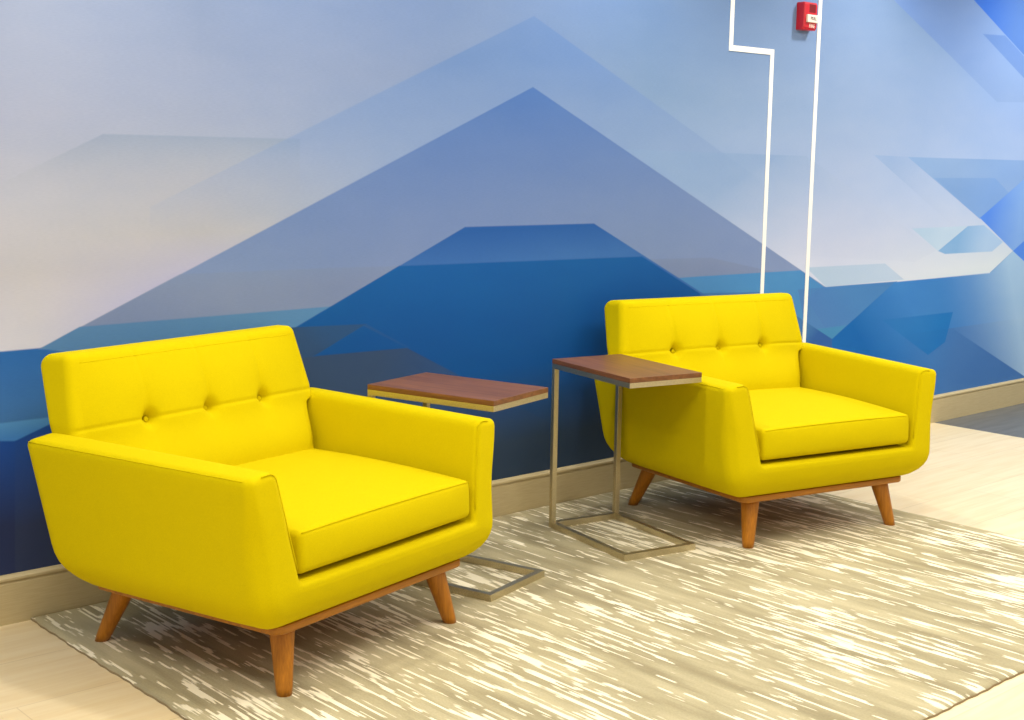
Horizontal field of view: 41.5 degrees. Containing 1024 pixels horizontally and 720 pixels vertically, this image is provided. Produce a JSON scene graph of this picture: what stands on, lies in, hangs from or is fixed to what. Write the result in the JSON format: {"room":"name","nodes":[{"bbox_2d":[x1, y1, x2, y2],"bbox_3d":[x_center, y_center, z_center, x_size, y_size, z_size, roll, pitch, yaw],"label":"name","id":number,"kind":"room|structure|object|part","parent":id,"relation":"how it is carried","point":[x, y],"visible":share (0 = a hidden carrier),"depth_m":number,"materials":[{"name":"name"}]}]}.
{"room":"office lounge","nodes":[
{"label":"office lounge","id":0,"kind":"room"},
{"bbox_2d":[0,0,1023,575],"bbox_3d":[0.538,-0.846,5.553,10.700,2.762,0.120,-7,11,-41],"label":"wall","id":1,"kind":"structure","parent":0,"point":[462,188],"depth_m":4.95,"materials":[{"name":"blue paint"}]},
{"bbox_2d":[0,378,1023,626],"bbox_3d":[0.563,0.457,5.696,10.700,0.145,0.018,-7,11,-41],"label":"baseboard","id":2,"kind":"structure","parent":1,"relation":"attached to","point":[24,595],"depth_m":5.25,"materials":[{"name":"beige wood"}]},
{"bbox_2d":[729,0,773,293],"bbox_3d":[1.030,-0.963,5.897,0.309,2.617,0.003,-7,11,-41],"label":"trim","id":3,"kind":"structure","parent":1,"relation":"attached to","point":[732,47],"depth_m":5.97,"materials":[{"name":"white paint"}]},
{"bbox_2d":[796,2,818,30],"bbox_3d":[1.321,-1.533,6.033,0.098,0.120,0.053,-7,11,-41],"label":"fire alarm strobe","id":4,"kind":"object","parent":1,"relation":"attached to","point":[807,18],"visible":1,"depth_m":6.01,"materials":[{"name":"red plastic"}]},
{"bbox_3d":[1.339,-1.566,6.025,0.046,0.036,0.005,-7,11,-41],"label":"recess panel","id":5,"kind":"part","parent":4,"relation":"part of","materials":[{"name":"red plastic"}]},
{"bbox_3d":[1.338,-1.520,6.025,0.081,0.034,0.012,-7,11,-41],"label":"pull handle","id":6,"kind":"part","parent":4,"relation":"part of","materials":[{"name":"white plastic"}]},
{"bbox_2d":[802,0,821,342],"bbox_3d":[1.386,-1.004,6.213,0.025,2.617,0.003,-7,11,-41],"label":"trim","id":7,"kind":"structure","parent":1,"relation":"attached to","point":[819,1],"depth_m":6.23,"materials":[{"name":"white paint"}]},
{"bbox_2d":[0,403,1023,719],"bbox_3d":[2.684,0.956,3.375,10.700,0.088,6.620,-7,11,-41],"label":"floor","id":8,"kind":"structure","parent":0,"point":[968,477],"depth_m":3.93,"materials":[{"name":"beige tile"}]},
{"bbox_2d":[31,479,1023,719],"bbox_3d":[0.452,0.744,4.210,3.125,0.012,2.087,-7,11,-41],"label":"area rug","id":9,"kind":"object","parent":8,"relation":"on","point":[834,611],"visible":0.84,"depth_m":3.87,"materials":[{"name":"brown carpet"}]},
{"bbox_2d":[28,325,493,696],"bbox_3d":[-0.666,0.370,3.824,0.880,0.805,1.091,7,10,35],"label":"armchair","id":10,"kind":"object","parent":9,"relation":"on","point":[204,475],"visible":1,"depth_m":3.62,"materials":[{"name":"yellow fabric"}]},
{"bbox_3d":[-1.093,0.697,3.747,0.131,0.168,0.068,2,9,8],"label":"leg","id":11,"kind":"part","parent":10,"relation":"part of","materials":[{"name":"orange wood"}]},
{"bbox_3d":[-0.920,0.149,3.973,0.251,0.420,0.942,7,10,35],"label":"backrest","id":12,"kind":"part","parent":10,"relation":"part of","materials":[{"name":"yellow fabric"}]},
{"bbox_3d":[-0.577,0.753,3.425,0.068,0.168,0.104,-4,10,-28],"label":"leg","id":13,"kind":"part","parent":10,"relation":"part of","materials":[{"name":"orange wood"}]},
{"bbox_2d":[236,448,468,573],"bbox_3d":[-0.600,0.391,3.780,0.715,0.135,0.767,7,10,35],"label":"seat cushion","id":14,"kind":"object","parent":10,"relation":"on","point":[344,510],"depth_m":3.68,"materials":[{"name":"yellow fabric"}]},
{"bbox_3d":[-0.215,0.683,3.936,0.104,0.168,0.068,2,9,8],"label":"leg","id":15,"kind":"part","parent":10,"relation":"part of","materials":[{"name":"orange wood"}]},
{"bbox_2d":[367,372,547,601],"bbox_3d":[-0.178,0.391,4.351,0.485,0.624,0.312,6,10,33],"label":"side table","id":16,"kind":"object","parent":9,"relation":"on","point":[427,388],"visible":0.71,"depth_m":4.25,"materials":[{"name":"brown wood"}]},
{"bbox_3d":[-0.293,0.358,4.598,0.019,0.568,0.019,6,10,33],"label":"leg","id":17,"kind":"part","parent":16,"relation":"part of","materials":[{"name":"metal"}]},
{"bbox_3d":[-0.173,0.107,4.308,0.484,0.018,0.311,6,10,33],"label":"frame","id":18,"kind":"part","parent":16,"relation":"part of","materials":[{"name":"metal"}]},
{"bbox_3d":[-0.182,0.689,4.395,0.485,0.022,0.312,6,10,33],"label":"frame","id":19,"kind":"part","parent":16,"relation":"part of","materials":[{"name":"metal"}]},
{"bbox_2d":[549,354,701,560],"bbox_3d":[0.394,0.330,4.813,0.302,0.628,0.485,-4,10,-30],"label":"side table","id":20,"kind":"object","parent":9,"relation":"on","point":[620,370],"visible":1,"depth_m":4.83,"materials":[{"name":"brown wood"}]},
{"bbox_3d":[0.153,0.312,4.941,0.019,0.572,0.019,-4,10,-30],"label":"leg","id":21,"kind":"part","parent":20,"relation":"part of","materials":[{"name":"metal"}]},
{"bbox_3d":[0.397,0.295,5.083,0.019,0.572,0.019,-4,10,-30],"label":"leg","id":22,"kind":"part","parent":20,"relation":"part of","materials":[{"name":"metal"}]},
{"bbox_3d":[0.389,0.629,4.858,0.302,0.022,0.485,-4,10,-30],"label":"frame","id":23,"kind":"part","parent":20,"relation":"part of","materials":[{"name":"metal"}]},
{"bbox_3d":[0.398,0.044,4.770,0.301,0.018,0.484,-4,10,-30],"label":"frame","id":24,"kind":"part","parent":20,"relation":"part of","materials":[{"name":"metal"}]},
{"bbox_2d":[594,293,935,548],"bbox_3d":[0.959,0.193,5.188,1.091,0.805,0.880,-4,10,-29],"label":"armchair","id":25,"kind":"object","parent":9,"relation":"on","point":[772,414],"visible":0.91,"depth_m":5.02,"materials":[{"name":"yellow fabric"}]},
{"bbox_3d":[0.519,0.491,5.303,0.131,0.168,0.068,7,10,33],"label":"leg","id":26,"kind":"part","parent":25,"relation":"part of","materials":[{"name":"orange wood"}]},
{"bbox_3d":[0.807,-0.040,5.430,0.942,0.420,0.251,-4,10,-29],"label":"backrest","id":27,"kind":"part","parent":25,"relation":"part of","materials":[{"name":"yellow fabric"}]},
{"bbox_3d":[0.844,0.572,4.792,0.068,0.168,0.104,1,9,-3],"label":"leg","id":28,"kind":"part","parent":25,"relation":"part of","materials":[{"name":"orange wood"}]},
{"bbox_2d":[748,387,908,459],"bbox_3d":[0.998,0.217,5.120,0.767,0.135,0.715,-4,10,-29],"label":"seat cushion","id":29,"kind":"object","parent":25,"relation":"on","point":[787,423],"depth_m":4.90,"materials":[{"name":"yellow fabric"}]},
{"bbox_3d":[1.393,0.535,5.099,0.104,0.168,0.068,7,10,33],"label":"leg","id":30,"kind":"part","parent":25,"relation":"part of","materials":[{"name":"orange wood"}]}
]}

